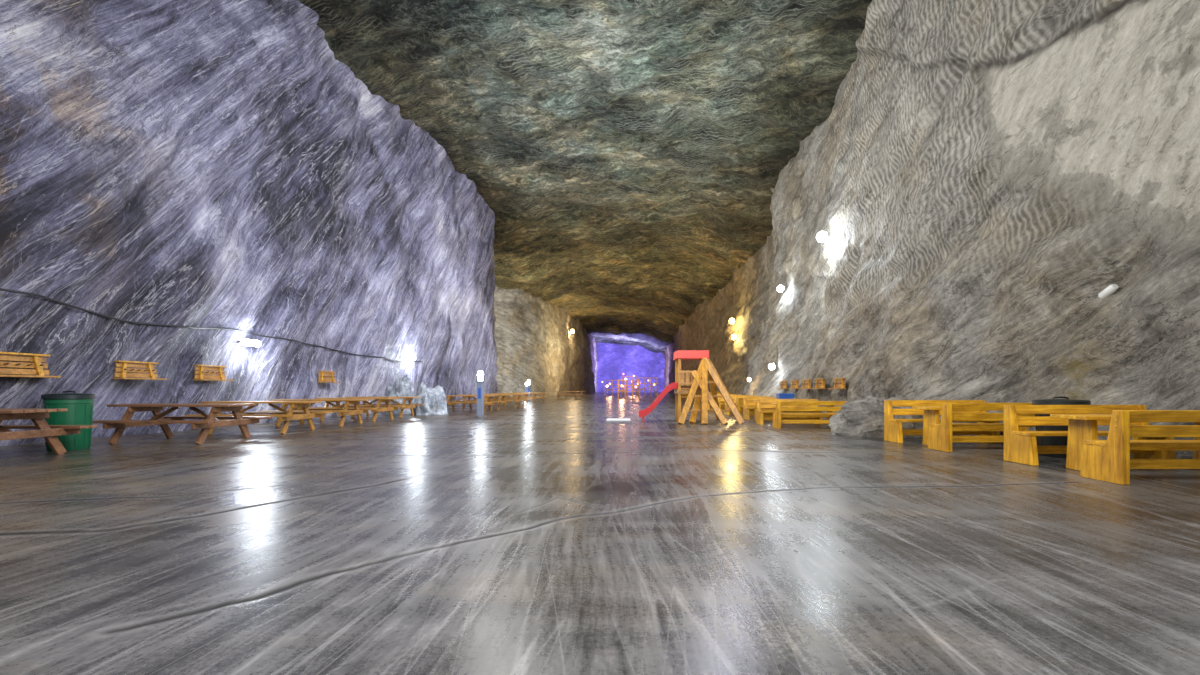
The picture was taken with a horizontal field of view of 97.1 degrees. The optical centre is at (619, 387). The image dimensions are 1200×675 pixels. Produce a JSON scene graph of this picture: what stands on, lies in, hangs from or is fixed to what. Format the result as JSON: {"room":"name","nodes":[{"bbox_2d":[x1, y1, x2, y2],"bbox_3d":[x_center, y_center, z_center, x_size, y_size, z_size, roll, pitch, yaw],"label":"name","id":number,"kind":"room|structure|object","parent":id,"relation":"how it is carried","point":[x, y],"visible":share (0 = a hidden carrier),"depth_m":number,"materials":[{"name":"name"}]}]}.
{"room":"underground passage","nodes":[
{"label":"underground passage","id":0,"kind":"room"},
{"bbox_2d":[0,0,497,445],"bbox_3d":[-22.049,-7.480,21.021,24.009,17.760,54.041,0,0,0],"label":"wall","id":1,"kind":"structure","parent":0,"point":[192,163],"depth_m":15.82,"materials":[{"name":"grey stone"}]},
{"bbox_2d":[0,352,60,377],"bbox_3d":[-11.649,-0.449,10.300,0.265,0.478,1.250,0,0,0],"label":"wall rack","id":2,"kind":"object","parent":1,"relation":"attached to","point":[38,372],"visible":1,"depth_m":10.44,"materials":[{"name":"orange wood"}]},
{"bbox_2d":[0,375,60,377],"bbox_3d":[-11.647,-0.230,10.300,0.260,0.040,1.250,0,0,0],"label":"shelf","id":3,"kind":"object","parent":2,"relation":"attached to","point":[32,376],"depth_m":10.41,"materials":[{"name":"orange wood"}]},
{"bbox_2d":[113,360,166,379],"bbox_3d":[-11.387,-0.416,12.600,0.265,0.430,1.150,0,0,0],"label":"wall rack","id":4,"kind":"object","parent":1,"relation":"attached to","point":[139,373],"visible":1,"depth_m":12.56,"materials":[{"name":"orange wood"}]},
{"bbox_2d":[113,378,166,379],"bbox_3d":[-11.385,-0.219,12.600,0.260,0.036,1.150,0,0,0],"label":"shelf","id":5,"kind":"object","parent":4,"relation":"attached to","point":[113,378],"depth_m":12.56,"materials":[{"name":"orange wood"}]},
{"bbox_2d":[0,288,421,361],"bbox_3d":[-11.489,-1.728,17.894,0.574,0.796,23.820,0,0,3],"label":"power cable","id":6,"kind":"object","parent":1,"relation":"attached to","point":[1,289],"visible":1,"depth_m":13.46,"materials":[{"name":"black rubber"}]},
{"bbox_2d":[193,365,233,380],"bbox_3d":[-11.258,-0.416,14.700,0.265,0.430,1.150,0,0,0],"label":"wall rack","id":7,"kind":"object","parent":1,"relation":"attached to","point":[213,369],"visible":1,"depth_m":14.62,"materials":[{"name":"orange wood"}]},
{"bbox_2d":[193,379,233,380],"bbox_3d":[-11.256,-0.219,14.700,0.260,0.036,1.150,0,0,0],"label":"shelf","id":8,"kind":"object","parent":7,"relation":"attached to","point":[193,379],"depth_m":14.43,"materials":[{"name":"orange wood"}]},
{"bbox_2d":[237,338,260,346],"bbox_3d":[-11.462,-1.400,16.400,0.220,0.200,0.810,0,0,0],"label":"lamp","id":9,"kind":"object","parent":1,"relation":"attached to","point":[247,342],"visible":1,"depth_m":16.28,"materials":[{"name":"grey metal"}]},
{"bbox_2d":[318,371,340,382],"bbox_3d":[-10.901,-0.416,19.900,0.265,0.430,1.150,0,0,0],"label":"wall rack","id":10,"kind":"object","parent":1,"relation":"attached to","point":[321,374],"visible":1,"depth_m":19.73,"materials":[{"name":"orange wood"}]},
{"bbox_2d":[404,355,415,359],"bbox_3d":[-11.076,-1.600,28.000,0.220,0.200,1.010,0,0,0],"label":"lamp","id":11,"kind":"object","parent":1,"relation":"attached to","point":[406,356],"visible":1,"depth_m":27.78,"materials":[{"name":"grey metal"}]},
{"bbox_2d":[493,286,597,396],"bbox_3d":[-19.905,-7.475,107.071,28.595,17.750,97.860,0,0,0],"label":"wall","id":12,"kind":"structure","parent":0,"point":[535,342],"depth_m":68.46,"materials":[{"name":"beige stone"}]},
{"bbox_2d":[298,0,871,353],"bbox_3d":[-8.600,-12.307,75.616,50.800,7.151,163.232,0,0,0],"label":"ceiling","id":13,"kind":"structure","parent":0,"point":[627,156],"depth_m":27.45,"materials":[{"name":"stone"}]},
{"bbox_2d":[0,392,1199,674],"bbox_3d":[-9.250,1.105,77.514,53.500,0.008,165.028,0,0,0],"label":"floor","id":14,"kind":"structure","parent":0,"point":[553,536],"depth_m":3.51,"materials":[{"name":"grey stone"}]},
{"bbox_2d":[0,409,97,454],"bbox_3d":[-10.200,0.732,8.200,2.500,0.799,1.785,0,0,0],"label":"picnic table","id":15,"kind":"object","parent":14,"relation":"on","point":[50,433],"visible":0.96,"depth_m":8.49,"materials":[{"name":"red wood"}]},
{"bbox_2d":[41,391,95,450],"bbox_3d":[-9.930,0.573,9.550,0.686,1.054,0.686,0,0,0],"label":"trash bin","id":16,"kind":"object","parent":14,"relation":"on","point":[79,406],"visible":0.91,"depth_m":9.38,"materials":[{"name":"green plastic"}]},
{"bbox_2d":[92,403,271,444],"bbox_3d":[-9.050,0.732,11.000,2.500,0.799,1.785,0,0,2],"label":"picnic table","id":17,"kind":"object","parent":14,"relation":"on","point":[212,420],"visible":0.91,"depth_m":10.68,"materials":[{"name":"brown wood"}]},
{"bbox_2d":[184,401,331,433],"bbox_3d":[-8.950,0.732,13.300,2.500,0.799,1.785,0,0,-2],"label":"picnic table","id":18,"kind":"object","parent":14,"relation":"on","point":[286,416],"visible":0.68,"depth_m":13.05,"materials":[{"name":"orange wood"}]},
{"bbox_2d":[258,399,376,426],"bbox_3d":[-8.800,0.732,15.600,2.500,0.799,1.785,0,0,-3],"label":"picnic table","id":19,"kind":"object","parent":14,"relation":"on","point":[342,412],"visible":0.66,"depth_m":15.32,"materials":[{"name":"orange wood"}]},
{"bbox_2d":[308,398,405,421],"bbox_3d":[-8.850,0.732,17.900,2.500,0.799,1.785,0,0,2],"label":"picnic table","id":20,"kind":"object","parent":14,"relation":"on","point":[389,408],"visible":0.64,"depth_m":17.55,"materials":[{"name":"orange wood"}]},
{"bbox_2d":[346,397,424,417],"bbox_3d":[-9.000,0.732,20.200,2.500,0.799,1.785,0,0,-2],"label":"picnic table","id":21,"kind":"object","parent":14,"relation":"on","point":[410,405],"visible":0.66,"depth_m":19.92,"materials":[{"name":"orange wood"}]},
{"bbox_2d":[384,374,415,413],"bbox_3d":[-9.488,0.264,23.019,1.485,1.752,1.163,0,0,0],"label":"boulder","id":22,"kind":"object","parent":14,"relation":"on","point":[402,387],"visible":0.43,"depth_m":22.72,"materials":[{"name":"grey stone"}]},
{"bbox_2d":[410,382,447,414],"bbox_3d":[-7.912,0.445,21.899,1.563,1.391,1.024,0,0,0],"label":"boulder","id":23,"kind":"object","parent":14,"relation":"on","point":[434,399],"visible":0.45,"depth_m":21.67,"materials":[{"name":"grey stone"}]},
{"bbox_2d":[445,395,499,412],"bbox_3d":[-6.900,0.732,24.200,2.500,0.799,1.785,0,0,-1],"label":"picnic table","id":24,"kind":"object","parent":14,"relation":"on","point":[486,403],"visible":0.7,"depth_m":23.98,"materials":[{"name":"orange wood"}]},
{"bbox_2d":[474,371,486,416],"bbox_3d":[-5.350,0.220,20.300,0.480,1.760,0.480,0,0,0],"label":"lamp post","id":25,"kind":"object","parent":14,"relation":"on","point":[480,383],"visible":1,"depth_m":20.19,"materials":[{"name":"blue metal"}]},
{"bbox_2d":[462,395,512,410],"bbox_3d":[-6.800,0.732,26.600,2.500,0.799,1.785,0,0,2],"label":"picnic table","id":26,"kind":"object","parent":14,"relation":"on","point":[503,401],"visible":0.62,"depth_m":26.54,"materials":[{"name":"orange wood"}]},
{"bbox_2d":[484,394,527,407],"bbox_3d":[-6.500,0.732,29.200,2.500,0.799,1.785,0,0,0],"label":"picnic table","id":27,"kind":"object","parent":14,"relation":"on","point":[518,396],"visible":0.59,"depth_m":28.89,"materials":[{"name":"orange wood"}]},
{"bbox_2d":[490,393,533,406],"bbox_3d":[-6.600,0.732,32.000,2.500,0.799,1.785,0,0,0],"label":"picnic table","id":28,"kind":"object","parent":14,"relation":"on","point":[526,395],"visible":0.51,"depth_m":32.04,"materials":[{"name":"orange wood"}]},
{"bbox_2d":[505,393,541,404],"bbox_3d":[-6.700,0.732,36.000,2.500,0.799,1.785,0,0,0],"label":"picnic table","id":29,"kind":"object","parent":14,"relation":"on","point":[534,394],"visible":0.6,"depth_m":35.60,"materials":[{"name":"orange wood"}]},
{"bbox_2d":[527,380,531,401],"bbox_3d":[-7.400,0.220,43.000,0.480,1.760,0.480,0,0,0],"label":"lamp post","id":30,"kind":"object","parent":14,"relation":"on","point":[528,381],"visible":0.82,"depth_m":42.90,"materials":[{"name":"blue metal"}]},
{"bbox_2d":[514,392,548,402],"bbox_3d":[-6.700,0.732,40.000,2.500,0.799,1.785,0,0,0],"label":"picnic table","id":31,"kind":"object","parent":14,"relation":"on","point":[543,393],"visible":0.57,"depth_m":39.60,"materials":[{"name":"orange wood"}]},
{"bbox_2d":[554,391,579,398],"bbox_3d":[-5.200,0.732,52.000,2.500,0.799,1.785,0,0,0],"label":"picnic table","id":32,"kind":"object","parent":14,"relation":"on","point":[558,392],"visible":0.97,"depth_m":51.63,"materials":[{"name":"orange wood"}]},
{"bbox_2d":[605,380,626,395],"bbox_3d":[-0.600,-0.006,76.005,3.100,2.267,1.490,0,0,0],"label":"climbing frame","id":33,"kind":"object","parent":14,"relation":"on","point":[612,388],"visible":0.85,"depth_m":75.36,"materials":[{"name":"orange wood"}]},
{"bbox_2d":[606,418,630,420],"bbox_3d":[-0.050,1.080,18.000,0.800,0.040,0.900,0,0,0],"label":"mat","id":34,"kind":"object","parent":14,"relation":"on","point":[608,419],"visible":1,"depth_m":17.83,"materials":[{"name":"white"}]},
{"bbox_2d":[618,380,639,397],"bbox_3d":[1.000,0.092,60.005,2.500,2.065,1.490,0,0,0],"label":"climbing frame","id":35,"kind":"object","parent":14,"relation":"on","point":[625,385],"visible":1,"depth_m":59.35,"materials":[{"name":"orange wood"}]},
{"bbox_2d":[622,376,636,394],"bbox_3d":[1.600,-0.411,88.005,2.500,3.058,1.490,0,0,0],"label":"climbing frame","id":36,"kind":"object","parent":14,"relation":"on","point":[622,376],"visible":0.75,"depth_m":87.35,"materials":[{"name":"orange wood"}]},
{"bbox_2d":[638,377,657,396],"bbox_3d":[3.600,-0.109,68.005,2.500,2.462,1.490,0,0,0],"label":"climbing frame","id":37,"kind":"object","parent":14,"relation":"on","point":[644,383],"visible":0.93,"depth_m":67.35,"materials":[{"name":"orange wood"}]},
{"bbox_2d":[639,350,743,424],"bbox_3d":[2.378,-0.022,17.253,3.496,2.376,2.654,0,0,0],"label":"playset","id":38,"kind":"object","parent":14,"relation":"on","point":[706,371],"visible":0.98,"depth_m":16.80,"materials":[{"name":"orange wood"}]},
{"bbox_2d":[718,397,735,409],"bbox_3d":[5.431,0.726,24.400,1.848,0.749,0.557,0,0,0],"label":"bench","id":39,"kind":"object","parent":14,"relation":"on","point":[719,400],"visible":0.11,"depth_m":24.51,"materials":[{"name":"yellow wood"}]},
{"bbox_2d":[712,395,751,409],"bbox_3d":[5.400,0.726,25.600,1.848,0.749,0.557,0,0,-1],"label":"bench","id":40,"kind":"object","parent":14,"relation":"on","point":[730,395],"visible":0.06,"depth_m":25.37,"materials":[{"name":"yellow wood"}]},
{"bbox_2d":[725,397,755,414],"bbox_3d":[5.245,0.726,21.600,1.848,0.749,0.557,0,0,1],"label":"bench","id":41,"kind":"object","parent":14,"relation":"on","point":[726,405],"visible":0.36,"depth_m":21.56,"materials":[{"name":"yellow wood"}]},
{"bbox_2d":[734,399,756,410],"bbox_3d":[5.450,0.773,20.850,1.848,0.654,0.586,0,0,1],"label":"table","id":42,"kind":"object","parent":14,"relation":"on","point":[740,408],"visible":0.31,"depth_m":20.83,"materials":[{"name":"yellow wood"}]},
{"bbox_2d":[731,396,769,404],"bbox_3d":[5.500,0.726,22.900,1.848,0.749,0.557,0,0,0],"label":"bench","id":43,"kind":"object","parent":14,"relation":"on","point":[731,396],"visible":0.14,"depth_m":22.66,"materials":[{"name":"yellow wood"}]},
{"bbox_2d":[736,397,776,413],"bbox_3d":[5.300,0.726,20.100,1.848,0.749,0.557,0,0,1],"label":"bench","id":44,"kind":"object","parent":14,"relation":"on","point":[739,400],"visible":0.22,"depth_m":19.89,"materials":[{"name":"yellow wood"}]},
{"bbox_2d":[754,403,775,421],"bbox_3d":[5.350,0.726,17.200,1.848,0.749,0.557,0,0,-2],"label":"bench","id":45,"kind":"object","parent":14,"relation":"on","point":[755,418],"visible":0.19,"depth_m":17.18,"materials":[{"name":"yellow wood"}]},
{"bbox_2d":[743,398,794,419],"bbox_3d":[5.333,0.726,18.700,1.848,0.749,0.557,0,0,-2],"label":"bench","id":46,"kind":"object","parent":14,"relation":"on","point":[746,415],"visible":0.51,"depth_m":18.79,"materials":[{"name":"yellow wood"}]},
{"bbox_2d":[757,399,822,424],"bbox_3d":[5.136,0.726,16.100,1.848,0.749,0.557,0,0,1],"label":"bench","id":47,"kind":"object","parent":14,"relation":"on","point":[760,418],"visible":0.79,"depth_m":16.24,"materials":[{"name":"yellow wood"}]},
{"bbox_2d":[770,403,833,425],"bbox_3d":[5.350,0.773,15.350,1.848,0.654,0.586,0,0,1],"label":"table","id":48,"kind":"object","parent":14,"relation":"on","point":[782,416],"visible":0.36,"depth_m":15.33,"materials":[{"name":"yellow wood"}]},
{"bbox_2d":[773,401,845,428],"bbox_3d":[5.200,0.726,14.600,1.848,0.749,0.557,0,0,1],"label":"bench","id":49,"kind":"object","parent":14,"relation":"on","point":[777,421],"visible":0.64,"depth_m":14.39,"materials":[{"name":"yellow wood"}]},
{"bbox_2d":[828,395,923,437],"bbox_3d":[6.229,0.658,12.522,2.513,0.963,1.481,0,0,0],"label":"rock outcrop","id":50,"kind":"object","parent":14,"relation":"on","point":[860,417],"visible":0.45,"depth_m":12.19,"materials":[{"name":"grey stone"}]},
{"bbox_2d":[884,400,1000,442],"bbox_3d":[6.608,0.678,10.900,2.100,0.845,0.557,0,0,-2],"label":"bench","id":51,"kind":"object","parent":14,"relation":"on","point":[893,431],"visible":0.73,"depth_m":11.01,"materials":[{"name":"yellow wood"}]},
{"bbox_2d":[912,406,1028,444],"bbox_3d":[6.800,0.731,10.150,2.100,0.737,0.586,0,0,-2],"label":"table","id":52,"kind":"object","parent":14,"relation":"on","point":[931,413],"visible":0.34,"depth_m":10.13,"materials":[{"name":"yellow wood"}]},
{"bbox_2d":[928,403,1035,451],"bbox_3d":[6.650,0.678,9.400,2.100,0.845,0.557,0,0,-2],"label":"bench","id":53,"kind":"object","parent":14,"relation":"on","point":[940,437],"visible":0.59,"depth_m":9.18,"materials":[{"name":"yellow wood"}]},
{"bbox_2d":[1032,396,1090,457],"bbox_3d":[7.150,0.617,8.600,0.735,0.965,0.735,0,0,0],"label":"trash bin","id":54,"kind":"object","parent":14,"relation":"on","point":[1041,440],"visible":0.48,"depth_m":8.43,"materials":[{"name":"black plastic"}]},
{"bbox_2d":[1004,405,1175,465],"bbox_3d":[6.880,0.678,7.800,2.100,0.845,0.557,0,0,-1],"label":"bench","id":55,"kind":"object","parent":14,"relation":"on","point":[1021,447],"visible":0.64,"depth_m":7.94,"materials":[{"name":"yellow wood"}]},
{"bbox_2d":[1050,414,1199,470],"bbox_3d":[7.000,0.731,7.030,2.100,0.737,0.586,0,0,1],"label":"table","id":56,"kind":"object","parent":14,"relation":"on","point":[1081,427],"visible":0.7,"depth_m":7.03,"materials":[{"name":"yellow wood"}]},
{"bbox_2d":[1080,410,1199,484],"bbox_3d":[6.750,0.678,6.300,2.100,0.845,0.557,0,0,0],"label":"bench","id":57,"kind":"object","parent":14,"relation":"on","point":[1108,460],"visible":1,"depth_m":6.12,"materials":[{"name":"yellow wood"}]},
{"bbox_3d":[5.500,0.773,17.950,1.848,0.654,0.586,0,0,-2],"label":"table","id":58,"kind":"object","parent":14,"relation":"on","visible":0},
{"bbox_2d":[776,393,794,398],"bbox_3d":[5.600,0.315,17.950,0.540,0.260,0.370,0,0,0],"label":"crate","id":59,"kind":"object","parent":58,"relation":"on","point":[779,395],"visible":0.68,"depth_m":17.78,"materials":[{"name":"blue plastic"}]},
{"bbox_2d":[596,342,664,391],"bbox_3d":[3.002,-7.450,150.523,26.034,17.700,2.019,0,0,0],"label":"wall","id":60,"kind":"structure","parent":0,"point":[614,360],"depth_m":150.63,"materials":[{"name":"purple stone"}]},
{"bbox_2d":[664,0,1199,458],"bbox_3d":[10.185,-7.480,75.014,6.057,17.760,162.026,0,0,0],"label":"wall","id":61,"kind":"structure","parent":0,"point":[980,172],"depth_m":12.09,"materials":[{"name":"grey stone"}]},
{"bbox_2d":[768,363,775,369],"bbox_3d":[7.928,-1.100,27.490,0.340,0.340,0.566,0,0,38],"label":"floodlight","id":62,"kind":"object","parent":61,"relation":"attached to","point":[771,366],"visible":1,"depth_m":27.27,"materials":[{"name":"grey metal"}]},
{"bbox_2d":[777,285,783,291],"bbox_3d":[8.989,-5.500,29.485,0.374,0.374,0.580,0,0,38],"label":"floodlight","id":63,"kind":"object","parent":61,"relation":"attached to","point":[780,288],"visible":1,"depth_m":29.27,"materials":[{"name":"grey metal"}]},
{"bbox_2d":[776,381,786,388],"bbox_3d":[7.622,-0.153,25.000,0.265,0.383,0.938,0,0,0],"label":"wall rack","id":64,"kind":"object","parent":61,"relation":"attached to","point":[783,386],"visible":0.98,"depth_m":24.77,"materials":[{"name":"orange wood"}]},
{"bbox_2d":[786,380,798,388],"bbox_3d":[7.489,-0.153,23.000,0.265,0.383,0.938,0,0,0],"label":"wall rack","id":65,"kind":"object","parent":61,"relation":"attached to","point":[794,382],"visible":0.98,"depth_m":22.88,"materials":[{"name":"orange wood"}]},
{"bbox_2d":[797,379,810,388],"bbox_3d":[7.406,-0.153,21.300,0.265,0.383,0.938,0,0,0],"label":"wall rack","id":66,"kind":"object","parent":61,"relation":"attached to","point":[808,382],"visible":0.97,"depth_m":21.18,"materials":[{"name":"orange wood"}]},
{"bbox_2d":[810,379,825,388],"bbox_3d":[7.344,-0.153,19.700,0.265,0.383,0.938,0,0,0],"label":"wall rack","id":67,"kind":"object","parent":61,"relation":"attached to","point":[820,385],"visible":1,"depth_m":19.61,"materials":[{"name":"orange wood"}]},
{"bbox_2d":[817,231,826,241],"bbox_3d":[8.516,-6.300,22.119,0.587,0.442,0.415,0,0,-27],"label":"floodlight","id":68,"kind":"object","parent":61,"relation":"attached to","point":[821,236],"visible":1,"depth_m":21.95,"materials":[{"name":"grey metal"}]},
{"bbox_2d":[827,378,845,388],"bbox_3d":[7.440,-0.153,18.200,0.265,0.383,0.938,0,0,0],"label":"wall rack","id":69,"kind":"object","parent":61,"relation":"attached to","point":[839,383],"visible":1,"depth_m":18.11,"materials":[{"name":"orange wood"}]},
{"bbox_2d":[1098,284,1117,298],"bbox_3d":[8.851,-1.743,9.604,0.150,0.238,0.322,0,0,1],"label":"wall fixture","id":70,"kind":"object","parent":61,"relation":"attached to","point":[1110,289],"visible":1,"depth_m":9.54,"materials":[{"name":"white plastic"}]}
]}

